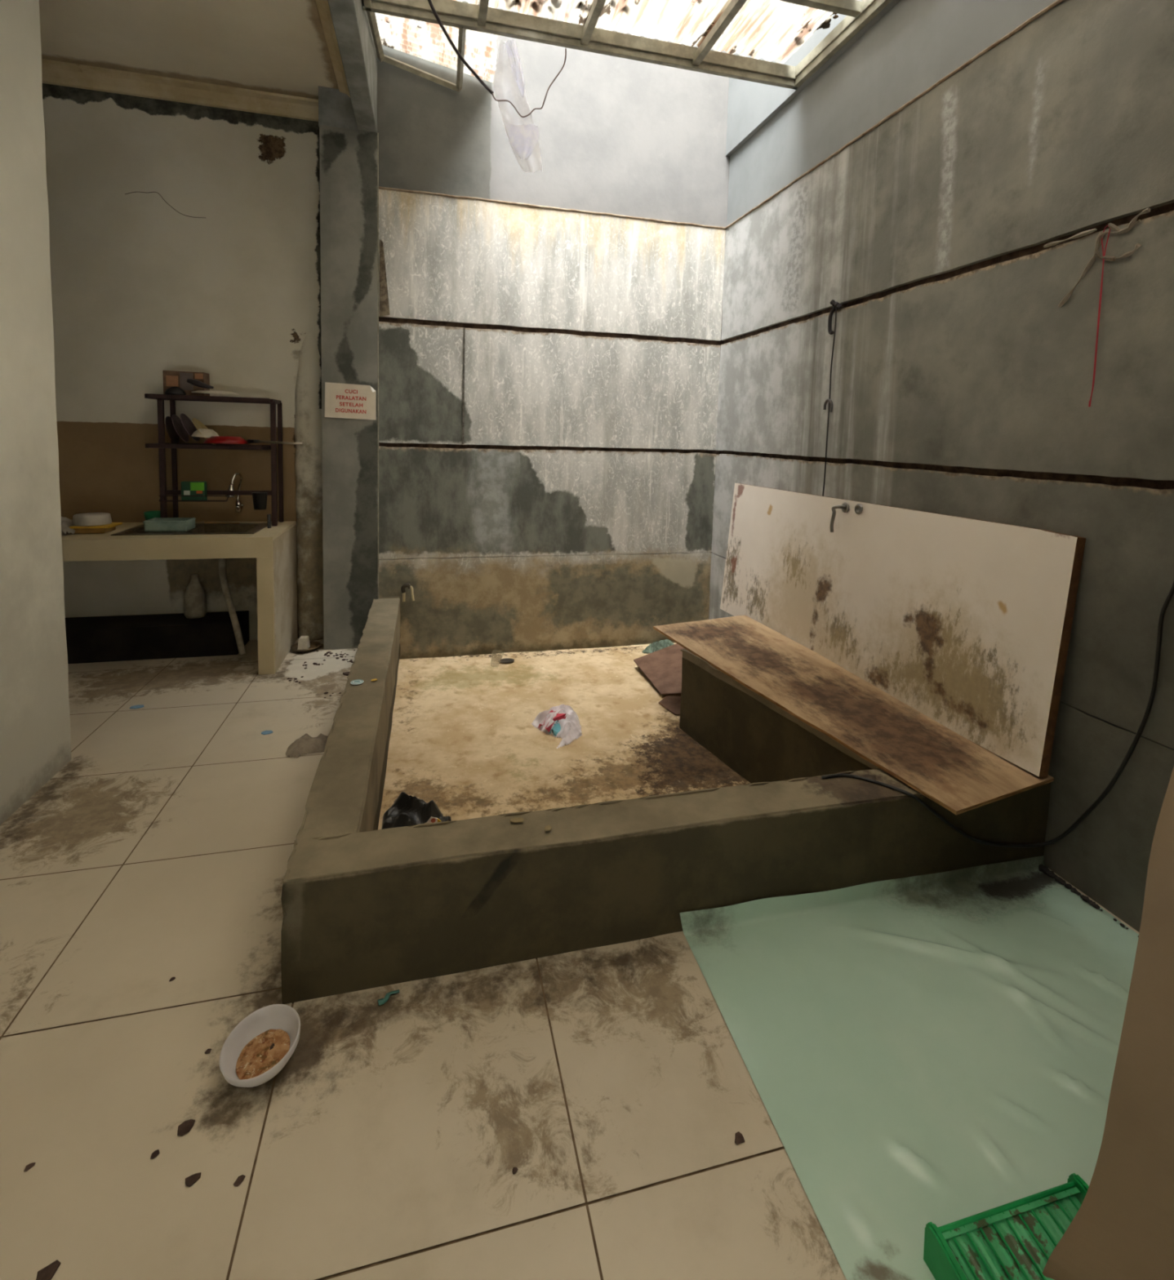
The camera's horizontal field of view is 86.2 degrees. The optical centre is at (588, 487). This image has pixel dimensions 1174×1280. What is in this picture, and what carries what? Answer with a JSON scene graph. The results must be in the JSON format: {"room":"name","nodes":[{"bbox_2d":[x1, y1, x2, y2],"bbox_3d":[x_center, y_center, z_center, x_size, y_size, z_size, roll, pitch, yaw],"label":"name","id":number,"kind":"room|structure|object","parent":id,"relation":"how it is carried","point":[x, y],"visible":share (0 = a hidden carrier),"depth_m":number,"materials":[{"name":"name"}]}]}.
{"room":"laundry area","nodes":[
{"label":"laundry area","id":0,"kind":"room"},
{"bbox_2d":[0,0,71,825],"bbox_3d":[-1.638,-0.386,0.254,0.182,3.450,4.557,0,5,-14],"label":"wall","id":1,"kind":"structure","parent":0,"point":[35,735],"depth_m":2.31,"materials":[{"name":"white paint"}]},
{"bbox_2d":[42,83,321,639],"bbox_3d":[-2.854,-0.719,3.821,2.380,3.450,0.001,0,5,-14],"label":"wall","id":2,"kind":"structure","parent":0,"point":[142,288],"depth_m":3.87,"materials":[{"name":"beige paint"}]},
{"bbox_2d":[125,191,205,217],"bbox_3d":[-2.560,-1.722,3.799,0.430,0.127,0.003,0,5,-14],"label":"thread","id":3,"kind":"object","parent":2,"relation":"attached to","point":[133,192],"visible":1,"depth_m":3.80},
{"bbox_2d":[41,58,318,121],"bbox_3d":[-2.693,-2.359,3.653,2.590,0.085,0.105,0,5,-14],"label":"trim","id":4,"kind":"structure","parent":2,"relation":"attached to","point":[53,72],"depth_m":3.72,"materials":[{"name":"paint"}]},
{"bbox_2d":[224,472,244,511],"bbox_3d":[-2.213,0.029,3.939,0.066,0.255,0.212,1,5,-6],"label":"kitchen faucet","id":5,"kind":"object","parent":2,"relation":"attached to","point":[237,503],"visible":0.94,"depth_m":3.96,"materials":[{"name":"silver metal"}]},
{"bbox_2d":[294,332,323,640],"bbox_3d":[-1.842,-0.037,4.187,0.202,2.118,0.245,0,5,-14],"label":"trim","id":6,"kind":"structure","parent":2,"relation":"attached to","point":[308,393],"depth_m":4.09,"materials":[{"name":"beige paint"}]},
{"bbox_2d":[39,0,338,99],"bbox_3d":[-2.011,-2.183,0.795,2.700,0.080,6.100,0,5,-14],"label":"ceiling","id":7,"kind":"structure","parent":0,"point":[278,46],"depth_m":3.30,"materials":[{"name":"beige paint"}]},
{"bbox_2d":[319,124,377,649],"bbox_3d":[-1.518,-0.575,4.042,0.330,3.200,0.300,0,5,-14],"label":"wall pillar","id":8,"kind":"structure","parent":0,"point":[348,157],"depth_m":3.88,"materials":[{"name":"grey concrete"}]},
{"bbox_2d":[324,382,375,420],"bbox_3d":[-1.475,-0.538,3.885,0.300,0.222,0.024,0,5,-14],"label":"wall sign","id":9,"kind":"object","parent":8,"relation":"attached to","point":[348,401],"visible":1,"depth_m":3.89,"materials":[{"name":"paper"}]},
{"bbox_2d":[377,0,729,659],"bbox_3d":[-0.183,-2.000,4.222,2.940,6.320,0.203,0,5,-14],"label":"wall","id":10,"kind":"structure","parent":0,"point":[574,509],"depth_m":4.21,"materials":[{"name":"concrete"}]},
{"bbox_2d":[315,0,350,97],"bbox_3d":[-0.761,-2.091,1.090,0.105,0.085,6.040,0,5,-14],"label":"trim","id":11,"kind":"structure","parent":10,"relation":"attached to","point":[322,6],"depth_m":3.26,"materials":[{"name":"paint"}]},
{"bbox_2d":[318,0,377,133],"bbox_3d":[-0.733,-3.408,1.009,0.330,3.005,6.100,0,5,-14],"label":"beam","id":12,"kind":"structure","parent":10,"relation":"attached to","point":[353,35],"depth_m":3.31,"materials":[{"name":"grey concrete"}]},
{"bbox_2d":[377,133,378,598],"bbox_3d":[-1.316,-0.721,3.927,0.007,2.880,0.008,0,5,-14],"label":"trim","id":13,"kind":"structure","parent":10,"relation":"attached to","point":[377,133],"depth_m":3.88,"materials":[{"name":"grey metal"}]},
{"bbox_2d":[379,239,389,315],"bbox_3d":[-1.268,-1.305,3.900,0.061,0.469,0.013,0,5,-14],"label":"trim","id":14,"kind":"structure","parent":10,"relation":"attached to","point":[384,299],"depth_m":3.90,"materials":[{"name":"grey concrete"}]},
{"bbox_2d":[400,582,414,601],"bbox_3d":[-1.172,0.677,4.067,0.087,0.120,0.028,1,5,-7],"label":"pipe","id":15,"kind":"object","parent":10,"relation":"attached to","point":[404,586],"visible":1,"depth_m":4.06,"materials":[{"name":"plastic"}]},
{"bbox_2d":[400,582,410,592],"bbox_3d":[-1.185,0.648,4.063,0.060,0.062,0.028,1,5,-7],"label":"tap","id":16,"kind":"object","parent":15,"relation":"on","point":[403,587],"depth_m":4.05,"materials":[{"name":"metal"}]},
{"bbox_2d":[366,11,466,92],"bbox_3d":[-0.924,-2.436,3.432,0.498,0.277,0.868,0,5,-14],"label":"frame","id":17,"kind":"object","parent":10,"relation":"attached to","point":[457,87],"visible":0.93,"depth_m":3.69,"materials":[{"name":"paint"}]},
{"bbox_2d":[374,13,497,83],"bbox_3d":[-0.825,-2.496,3.446,0.707,0.304,0.890,0,5,-14],"label":"sheet","id":18,"kind":"object","parent":17,"relation":"on","point":[427,41],"visible":0.61,"depth_m":3.55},
{"bbox_2d":[462,328,465,444],"bbox_3d":[-0.813,-0.661,4.081,0.012,0.748,0.012,0,5,-14],"label":"trim","id":19,"kind":"structure","parent":10,"relation":"attached to","point":[464,329],"depth_m":4.08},
{"bbox_2d":[378,186,724,229],"bbox_3d":[-0.162,-1.838,4.136,2.340,0.017,0.014,0,5,-14],"label":"trim","id":20,"kind":"structure","parent":10,"relation":"attached to","point":[380,188],"depth_m":4.10,"materials":[{"name":"metal"}]},
{"bbox_2d":[0,638,1139,1279],"bbox_3d":[-1.031,1.257,1.523,5.400,0.002,6.020,0,5,-14],"label":"floor","id":21,"kind":"structure","parent":0,"point":[617,1086],"depth_m":1.36,"materials":[{"name":"beige tile"}]},
{"bbox_2d":[23,1162,35,1171],"bbox_3d":[-1.055,1.282,1.184,0.015,0.001,0.014,0,5,-14],"label":"bit","id":22,"kind":"object","parent":21,"relation":"on","point":[29,1166],"visible":1,"depth_m":1.18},
{"bbox_2d":[35,1259,60,1279],"bbox_3d":[-0.894,1.298,1.037,0.031,0.002,0.026,-1,6,-30],"label":"bit","id":23,"kind":"object","parent":21,"relation":"on","point":[47,1273],"visible":1,"depth_m":1.04,"materials":[{"name":"brown"}]},
{"bbox_2d":[129,704,143,708],"bbox_3d":[-2.239,1.086,3.111,0.059,0.006,0.034,0,5,-14],"label":"scrap","id":24,"kind":"object","parent":21,"relation":"on","point":[140,705],"visible":1,"depth_m":3.11,"materials":[{"name":"blue plastic"}]},
{"bbox_2d":[150,1149,159,1159],"bbox_3d":[-0.836,1.286,1.210,0.014,0.001,0.015,0,5,-14],"label":"bit","id":25,"kind":"object","parent":21,"relation":"on","point":[156,1153],"visible":1,"depth_m":1.21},
{"bbox_2d":[61,520,297,675],"bbox_3d":[-2.900,0.634,3.593,2.153,0.790,0.645,0,5,-14],"label":"kitchen counter","id":26,"kind":"object","parent":21,"relation":"on","point":[274,548],"depth_m":3.52,"materials":[{"name":"beige concrete"}]},
{"bbox_2d":[61,516,78,535],"bbox_3d":[-2.983,0.202,3.447,0.355,0.085,0.240,0,5,-14],"label":"plastic bag","id":27,"kind":"object","parent":26,"relation":"on","point":[66,522],"visible":0.18,"depth_m":3.41,"materials":[{"name":"white plastic"}]},
{"bbox_2d":[69,522,122,533],"bbox_3d":[-2.766,0.225,3.515,0.205,0.043,0.160,0,5,-14],"label":"lidded box","id":28,"kind":"object","parent":26,"relation":"on","point":[101,529],"visible":0.8,"depth_m":3.46,"materials":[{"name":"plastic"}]},
{"bbox_2d":[71,512,111,526],"bbox_3d":[-2.777,0.174,3.508,0.176,0.055,0.176,0,5,-14],"label":"plastic tub","id":29,"kind":"object","parent":28,"relation":"on","point":[85,519],"visible":1,"depth_m":3.45,"materials":[{"name":"white plastic"}]},
{"bbox_2d":[61,520,296,561],"bbox_3d":[-2.893,0.298,3.565,2.150,0.115,0.645,0,5,-14],"label":"countertop","id":30,"kind":"structure","parent":26,"relation":"on","point":[105,546],"depth_m":3.41,"materials":[{"name":"beige concrete"}]},
{"bbox_2d":[111,523,266,535],"bbox_3d":[-2.318,0.285,3.720,0.710,0.098,0.425,0,5,-14],"label":"sink","id":31,"kind":"object","parent":26,"relation":"in","point":[200,528],"visible":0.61,"depth_m":3.77,"materials":[{"name":"silver metal"}]},
{"bbox_2d":[143,511,160,520],"bbox_3d":[-2.629,0.182,3.805,0.113,0.075,0.108,0,5,-14],"label":"bowl","id":32,"kind":"object","parent":31,"relation":"on","point":[148,514],"visible":0.51,"depth_m":3.76,"materials":[{"name":"plastic"}]},
{"bbox_2d":[142,517,195,532],"bbox_3d":[-2.418,0.210,3.623,0.220,0.067,0.147,0,5,-14],"label":"clear tray","id":33,"kind":"object","parent":31,"relation":"on","point":[155,524],"visible":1,"depth_m":3.57,"materials":[{"name":"plastic"}]},
{"bbox_2d":[144,393,283,526],"bbox_3d":[-2.280,-0.163,3.850,0.694,0.786,0.264,0,5,-14],"label":"dish rack","id":34,"kind":"object","parent":31,"relation":"on","point":[162,446],"visible":0.94,"depth_m":3.82,"materials":[{"name":"metal"}]},
{"bbox_2d":[164,416,179,444],"bbox_3d":[-2.519,-0.351,3.795,0.045,0.165,0.170,0,5,-16],"label":"plate","id":35,"kind":"object","parent":34,"relation":"on","point":[171,432],"visible":0.84,"depth_m":3.80,"materials":[{"name":"black ceramic"}]},
{"bbox_2d":[164,386,185,395],"bbox_3d":[-2.458,-0.577,3.728,0.112,0.052,0.079,0,5,-14],"label":"lid","id":36,"kind":"object","parent":34,"relation":"on","point":[172,390],"visible":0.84,"depth_m":3.70,"materials":[{"name":"plastic"}]},
{"bbox_2d":[171,414,188,442],"bbox_3d":[-2.476,-0.362,3.805,0.066,0.165,0.176,0,5,-13],"label":"plate","id":37,"kind":"object","parent":34,"relation":"on","point":[180,430],"visible":0.95,"depth_m":3.81,"materials":[{"name":"grey ceramic"}]},
{"bbox_2d":[162,370,209,395],"bbox_3d":[-2.441,-0.632,3.809,0.218,0.143,0.102,0,5,-14],"label":"cardboard box","id":38,"kind":"object","parent":34,"relation":"on","point":[171,378],"visible":0.66,"depth_m":3.76,"materials":[{"name":"brown cardboard"}]},
{"bbox_2d":[180,413,199,441],"bbox_3d":[-2.426,-0.369,3.817,0.083,0.167,0.184,1,5,-12],"label":"plate","id":39,"kind":"object","parent":34,"relation":"on","point":[188,424],"visible":0.89,"depth_m":3.83,"materials":[{"name":"grey ceramic"}]},
{"bbox_2d":[180,480,207,500],"bbox_3d":[-2.354,0.020,3.742,0.127,0.119,0.048,0,5,-14],"label":"pack","id":40,"kind":"object","parent":34,"relation":"on","point":[188,488],"visible":0.92,"depth_m":3.72},
{"bbox_2d":[191,417,216,444],"bbox_3d":[-2.350,-0.346,3.838,0.116,0.161,0.196,1,5,-11],"label":"plate","id":41,"kind":"object","parent":34,"relation":"on","point":[198,424],"visible":0.56,"depth_m":3.84,"materials":[{"name":"beige ceramic"}]},
{"bbox_2d":[145,443,271,449],"bbox_3d":[-2.307,-0.256,3.852,0.640,0.026,0.230,0,5,-14],"label":"shelf","id":42,"kind":"object","parent":34,"relation":"attached to","point":[160,446],"depth_m":3.75,"materials":[{"name":"metal"}]},
{"bbox_2d":[144,393,281,404],"bbox_3d":[-2.275,-0.543,3.834,0.680,0.026,0.230,0,5,-14],"label":"shelf","id":43,"kind":"object","parent":34,"relation":"attached to","point":[160,397],"depth_m":3.74,"materials":[{"name":"metal"}]},
{"bbox_2d":[191,390,238,395],"bbox_3d":[-2.282,-0.584,3.835,0.249,0.028,0.249,-1,6,-29],"label":"plate","id":44,"kind":"object","parent":34,"relation":"on","point":[197,391],"visible":0.99,"depth_m":3.75,"materials":[{"name":"white ceramic"}]},
{"bbox_2d":[186,378,213,388],"bbox_3d":[-2.310,-0.621,3.730,0.140,0.056,0.036,0,5,-14],"label":"ladle","id":45,"kind":"object","parent":44,"relation":"on","point":[194,382],"visible":1,"depth_m":3.72,"materials":[{"name":"plastic"}]},
{"bbox_2d":[203,435,302,444],"bbox_3d":[-2.036,-0.283,3.754,0.622,0.044,0.242,4,5,23],"label":"frying pan","id":46,"kind":"object","parent":34,"relation":"on","point":[213,439],"visible":1,"depth_m":3.76,"materials":[{"name":"red metal"}]},
{"bbox_2d":[191,428,218,437],"bbox_3d":[-2.329,-0.333,3.814,0.149,0.054,0.149,0,5,-19],"label":"bowl","id":47,"kind":"object","parent":46,"relation":"on","point":[205,433],"visible":0.86,"depth_m":3.77,"materials":[{"name":"white ceramic"}]},
{"bbox_2d":[247,439,259,443],"bbox_3d":[-2.027,-0.281,3.797,0.071,0.026,0.026,3,5,11],"label":"handle","id":48,"kind":"object","parent":46,"relation":"attached to","point":[250,441],"depth_m":3.79,"materials":[{"name":"black plastic"}]},
{"bbox_2d":[251,492,267,509],"bbox_3d":[-1.999,0.078,3.816,0.088,0.102,0.070,0,5,-14],"label":"utensil cup","id":49,"kind":"object","parent":34,"relation":"hanging from","point":[260,499],"visible":1,"depth_m":3.79,"materials":[{"name":"black plastic"}]},
{"bbox_2d":[218,558,245,654],"bbox_3d":[-2.182,0.672,3.820,0.193,0.684,0.066,4,5,23],"label":"drain pipe","id":50,"kind":"object","parent":31,"relation":"attached to","point":[222,568],"visible":0.71,"depth_m":3.80,"materials":[{"name":"white plastic"}]},
{"bbox_2d":[266,514,271,528],"bbox_3d":[-1.939,0.201,3.805,0.020,0.084,0.020,0,5,-14],"label":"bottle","id":51,"kind":"object","parent":26,"relation":"on","point":[268,516],"visible":1,"depth_m":3.80,"materials":[{"name":"plastic"}]},
{"bbox_2d":[177,1119,195,1135],"bbox_3d":[-0.808,1.282,1.257,0.029,0.002,0.029,0,5,-14],"label":"bit","id":52,"kind":"object","parent":21,"relation":"on","point":[184,1127],"visible":1,"depth_m":1.26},
{"bbox_2d":[185,1172,201,1186],"bbox_3d":[-0.738,1.292,1.170,0.026,0.002,0.019,-1,6,-30],"label":"bit","id":53,"kind":"object","parent":21,"relation":"on","point":[191,1180],"visible":1,"depth_m":1.17,"materials":[{"name":"brown"}]},
{"bbox_2d":[204,1048,211,1053],"bbox_3d":[-0.857,1.268,1.412,0.012,0.001,0.012,0,5,-14],"label":"bit","id":54,"kind":"object","parent":21,"relation":"on","point":[208,1051],"visible":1,"depth_m":1.41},
{"bbox_2d":[233,1174,244,1186],"bbox_3d":[-0.652,1.294,1.171,0.013,0.001,0.019,3,5,12],"label":"bit","id":55,"kind":"object","parent":21,"relation":"on","point":[240,1179],"visible":1,"depth_m":1.17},
{"bbox_2d":[218,1004,300,1087],"bbox_3d":[-0.714,1.232,1.366,0.157,0.086,0.157,0,5,-14],"label":"bowl","id":56,"kind":"object","parent":21,"relation":"on","point":[258,1048],"visible":1,"depth_m":1.38,"materials":[{"name":"white plastic"}]},
{"bbox_2d":[261,730,273,734],"bbox_3d":[-1.479,1.125,2.887,0.050,0.005,0.036,0,5,-14],"label":"scrap","id":57,"kind":"object","parent":21,"relation":"on","point":[264,732],"visible":1,"depth_m":2.88,"materials":[{"name":"blue plastic"}]},
{"bbox_2d":[290,641,320,651],"bbox_3d":[-1.798,1.014,3.989,0.174,0.020,0.174,0,5,-14],"label":"plate","id":58,"kind":"object","parent":21,"relation":"on","point":[313,645],"visible":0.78,"depth_m":4.00,"materials":[{"name":"brown ceramic"}]},
{"bbox_2d":[297,635,310,649],"bbox_3d":[-1.808,0.981,3.983,0.062,0.070,0.062,1,5,-9],"label":"cup","id":59,"kind":"object","parent":58,"relation":"on","point":[304,643],"visible":1,"depth_m":3.96,"materials":[{"name":"white plastic"}]},
{"bbox_2d":[284,733,328,758],"bbox_3d":[-1.241,1.126,2.781,0.168,0.035,0.211,0,5,-14],"label":"rag","id":60,"kind":"object","parent":21,"relation":"on","point":[305,744],"visible":0.94,"depth_m":2.74,"materials":[{"name":"grey fabric"}]},
{"bbox_2d":[286,645,355,697],"bbox_3d":[-1.541,1.059,3.661,0.363,0.009,0.848,0,5,-14],"label":"crumbs","id":61,"kind":"object","parent":21,"relation":"on","point":[327,652],"visible":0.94,"depth_m":3.79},
{"bbox_2d":[377,989,399,1005],"bbox_3d":[-0.497,1.262,1.557,0.019,0.009,0.058,6,6,42],"label":"scrap","id":62,"kind":"object","parent":21,"relation":"on","point":[381,1001],"visible":1,"depth_m":1.55,"materials":[{"name":"plastic"}]},
{"bbox_2d":[511,1167,518,1173],"bbox_3d":[-0.140,1.306,1.200,0.011,0.001,0.011,0,5,-14],"label":"bit","id":63,"kind":"object","parent":21,"relation":"on","point":[514,1169],"visible":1,"depth_m":1.20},
{"bbox_2d":[280,596,1050,1004],"bbox_3d":[0.076,1.044,3.092,2.374,0.430,2.658,0,5,-14],"label":"basin","id":64,"kind":"object","parent":21,"relation":"on","point":[655,815],"visible":0.84,"depth_m":1.92,"materials":[{"name":"grey concrete"}]},
{"bbox_2d":[350,679,364,684],"bbox_3d":[-0.996,0.835,2.699,0.055,0.004,0.055,0,5,-14],"label":"round lid","id":65,"kind":"object","parent":64,"relation":"on","point":[357,682],"visible":1,"depth_m":2.69,"materials":[{"name":"white plastic"}]},
{"bbox_2d":[381,791,451,829],"bbox_3d":[-0.675,1.245,2.469,0.257,0.080,0.208,0,5,-14],"label":"plastic bag","id":66,"kind":"object","parent":64,"relation":"on","point":[406,810],"visible":0.93,"depth_m":2.43,"materials":[{"name":"black plastic"}]},
{"bbox_2d":[426,816,441,823],"bbox_3d":[-0.579,1.256,2.316,0.068,0.088,0.008,0,5,-14],"label":"snack packet","id":67,"kind":"object","parent":64,"relation":"on","point":[432,820],"visible":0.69,"depth_m":2.31,"materials":[{"name":"multicoloured plastic"}]},
{"bbox_2d":[497,657,514,662],"bbox_3d":[-0.544,1.141,4.140,0.110,0.006,0.077,0,5,-14],"label":"floor drain","id":68,"kind":"object","parent":64,"relation":"in","point":[501,660],"visible":1,"depth_m":4.14,"materials":[{"name":"metal"}]},
{"bbox_2d":[510,817,524,822],"bbox_3d":[-0.201,0.934,1.764,0.039,0.003,0.022,0,5,-14],"label":"chip","id":69,"kind":"object","parent":64,"relation":"on","point":[516,820],"visible":1,"depth_m":1.76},
{"bbox_2d":[544,825,551,831],"bbox_3d":[-0.112,0.938,1.728,0.017,0.006,0.022,6,7,45],"label":"chip","id":70,"kind":"object","parent":64,"relation":"on","point":[548,828],"visible":1,"depth_m":1.73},
{"bbox_2d":[530,704,582,748],"bbox_3d":[-0.152,1.202,3.216,0.260,0.069,0.395,0,5,-14],"label":"plastic bag","id":71,"kind":"object","parent":64,"relation":"on","point":[562,721],"visible":1,"depth_m":3.19,"materials":[{"name":"white plastic"}]},
{"bbox_2d":[548,720,560,736],"bbox_3d":[-0.146,1.205,3.183,0.051,0.060,0.115,5,6,34],"label":"print","id":72,"kind":"object","parent":71,"relation":"attached to","point":[554,726],"depth_m":3.15},
{"bbox_2d":[642,639,674,653],"bbox_3d":[0.484,1.123,4.433,0.184,0.057,0.394,5,6,33],"label":"cloth","id":73,"kind":"object","parent":64,"relation":"on","point":[654,646],"visible":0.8,"depth_m":4.43,"materials":[{"name":"fabric"}]},
{"bbox_2d":[633,643,684,694],"bbox_3d":[0.670,1.119,3.839,0.600,0.142,0.840,0,5,-14],"label":"hardboard offcut","id":74,"kind":"object","parent":64,"relation":"on","point":[662,667],"visible":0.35,"depth_m":3.94,"materials":[{"name":"brown wood"}]},
{"bbox_2d":[658,695,680,715],"bbox_3d":[0.554,1.215,3.515,0.312,0.026,0.223,2,5,0],"label":"hardboard offcut","id":75,"kind":"object","parent":64,"relation":"on","point":[671,703],"visible":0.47,"depth_m":3.53,"materials":[{"name":"brown wood"}]},
{"bbox_2d":[653,615,1053,814],"bbox_3d":[1.019,0.872,2.844,0.659,0.018,1.909,0,5,-22],"label":"wooden plank","id":76,"kind":"object","parent":64,"relation":"on","point":[959,775],"visible":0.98,"depth_m":2.48,"materials":[{"name":"wood"}]},
{"bbox_2d":[720,483,1085,777],"bbox_3d":[1.235,0.486,3.120,0.104,0.876,2.295,0,5,-14],"label":"wooden door","id":77,"kind":"structure","parent":64,"relation":"on","point":[966,623],"depth_m":2.54,"materials":[{"name":"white wood"}]},
{"bbox_2d":[734,1131,744,1144],"bbox_3d":[0.302,1.312,1.265,0.022,0.002,0.021,0,5,-14],"label":"bit","id":78,"kind":"object","parent":21,"relation":"on","point":[739,1138],"visible":1,"depth_m":1.26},
{"bbox_2d":[680,855,1138,1279],"bbox_3d":[1.038,1.296,1.335,1.336,0.061,1.258,0,5,-14],"label":"sheet","id":79,"kind":"object","parent":21,"relation":"on","point":[941,1048],"visible":0.9,"depth_m":1.49,"materials":[{"name":"green plastic"}]},
{"bbox_2d":[923,1173,1088,1279],"bbox_3d":[0.774,1.310,0.987,0.331,0.080,0.289,0,5,-14],"label":"plastic crate","id":80,"kind":"object","parent":79,"relation":"on","point":[1015,1240],"visible":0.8,"depth_m":1.07,"materials":[{"name":"green plastic"}]},
{"bbox_2d":[1038,864,1138,937],"bbox_3d":[1.554,1.283,1.955,0.036,0.021,0.313,0,5,-14],"label":"corner muck","id":81,"kind":"object","parent":79,"relation":"on","point":[1042,868],"visible":0.99,"depth_m":2.01,"materials":[{"name":"black soil"}]},
{"bbox_3d":[-3.055,0.912,3.770,1.785,0.209,0.277,0,5,-14],"label":"ledge","id":82,"kind":"object","parent":21,"relation":"on","visible":0},
{"bbox_2d":[183,573,206,618],"bbox_3d":[-2.467,0.675,3.933,0.124,0.272,0.099,0,5,-14],"label":"bottle","id":83,"kind":"object","parent":82,"relation":"on","point":[194,598],"visible":1,"depth_m":3.90,"materials":[{"name":"plastic"}]},
{"bbox_2d":[708,0,1173,932],"bbox_3d":[1.774,-1.729,1.642,0.220,6.320,6.395,0,5,-14],"label":"wall","id":84,"kind":"structure","parent":0,"point":[962,385],"depth_m":2.30,"materials":[{"name":"grey concrete"}]},
{"bbox_2d":[427,0,493,93],"bbox_3d":[-0.611,-2.070,2.939,0.056,0.244,0.454,5,6,33],"label":"hose","id":85,"kind":"object","parent":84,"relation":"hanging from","point":[430,3],"visible":1,"depth_m":2.94,"materials":[{"name":"rubber"}]},
{"bbox_2d":[493,39,542,173],"bbox_3d":[-0.358,-1.953,3.213,0.262,0.633,0.054,1,5,-7],"label":"plastic sheet","id":86,"kind":"object","parent":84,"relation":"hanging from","point":[522,135],"visible":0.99,"depth_m":3.21,"materials":[{"name":"white plastic"}]},
{"bbox_2d":[491,48,566,117],"bbox_3d":[-0.295,-2.035,3.130,0.372,0.364,0.007,0,5,-14],"label":"wire","id":87,"kind":"object","parent":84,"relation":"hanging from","point":[557,74],"visible":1,"depth_m":3.15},
{"bbox_2d":[362,0,892,89],"bbox_3d":[0.506,-2.152,1.519,2.336,0.097,3.615,0,5,-14],"label":"roof frame","id":88,"kind":"object","parent":84,"relation":"attached to","point":[482,18],"visible":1,"depth_m":3.16,"materials":[{"name":"paint"}]},
{"bbox_2d":[453,0,479,4],"bbox_3d":[-0.342,-2.219,1.289,0.580,0.022,3.600,0,5,-14],"label":"sheet","id":89,"kind":"object","parent":88,"relation":"on","point":[471,2],"visible":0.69,"depth_m":3.06,"materials":[{"name":"white plastic"}]},
{"bbox_2d":[488,0,594,25],"bbox_3d":[0.177,-2.220,1.421,0.550,0.022,3.600,0,5,-14],"label":"sheet","id":90,"kind":"object","parent":88,"relation":"on","point":[569,11],"visible":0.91,"depth_m":3.10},
{"bbox_2d":[595,0,731,47],"bbox_3d":[0.729,-2.213,1.562,0.650,0.022,3.600,0,5,-14],"label":"skylight panel","id":91,"kind":"object","parent":88,"relation":"on","point":[676,21],"visible":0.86,"depth_m":3.14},
{"bbox_2d":[695,0,832,64],"bbox_3d":[1.289,-2.214,1.705,0.566,0.022,3.600,0,5,-14],"label":"skylight panel","id":92,"kind":"object","parent":88,"relation":"on","point":[770,30],"visible":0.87,"depth_m":3.21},
{"bbox_2d":[515,0,838,30],"bbox_3d":[0.109,-2.443,3.034,2.530,0.163,0.757,2,5,6],"label":"leaf litter","id":93,"kind":"object","parent":92,"relation":"on","point":[826,24],"visible":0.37,"depth_m":3.17,"materials":[{"name":"brown plant"}]},
{"bbox_2d":[822,299,842,496],"bbox_3d":[1.251,-0.431,3.251,0.032,1.075,0.092,0,5,-14],"label":"rope","id":94,"kind":"object","parent":84,"relation":"hanging from","point":[833,302],"visible":0.95,"depth_m":3.24,"materials":[{"name":"black fabric"}]},
{"bbox_2d":[724,0,1064,229],"bbox_3d":[1.679,-1.578,1.631,0.014,0.017,5.795,0,5,-14],"label":"trim","id":95,"kind":"structure","parent":84,"relation":"attached to","point":[1056,2],"depth_m":2.66,"materials":[{"name":"metal"}]},
{"bbox_2d":[821,580,1173,848],"bbox_3d":[1.228,0.516,1.982,0.898,1.350,0.245,3,5,15],"label":"power cable","id":96,"kind":"object","parent":84,"relation":"attached to","point":[1171,593],"visible":1,"depth_m":1.93,"materials":[{"name":"black rubber"}]},
{"bbox_2d":[1043,207,1150,307],"bbox_3d":[1.581,-0.707,1.977,0.016,0.239,0.319,0,5,-14],"label":"rope","id":97,"kind":"object","parent":84,"relation":"attached to","point":[1117,230],"visible":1,"depth_m":1.95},
{"bbox_2d":[1088,225,1110,406],"bbox_3d":[1.586,-0.531,1.950,0.005,0.554,0.025,0,5,-14],"label":"string","id":98,"kind":"object","parent":84,"relation":"hanging from","point":[1104,254],"visible":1,"depth_m":1.95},
{"bbox_2d":[1042,766,1173,1279],"bbox_3d":[1.364,-0.339,0.972,1.170,3.400,0.140,0,5,-14],"label":"wall","id":99,"kind":"structure","parent":0,"point":[1122,1228],"depth_m":1.01,"materials":[{"name":"brown paint"}]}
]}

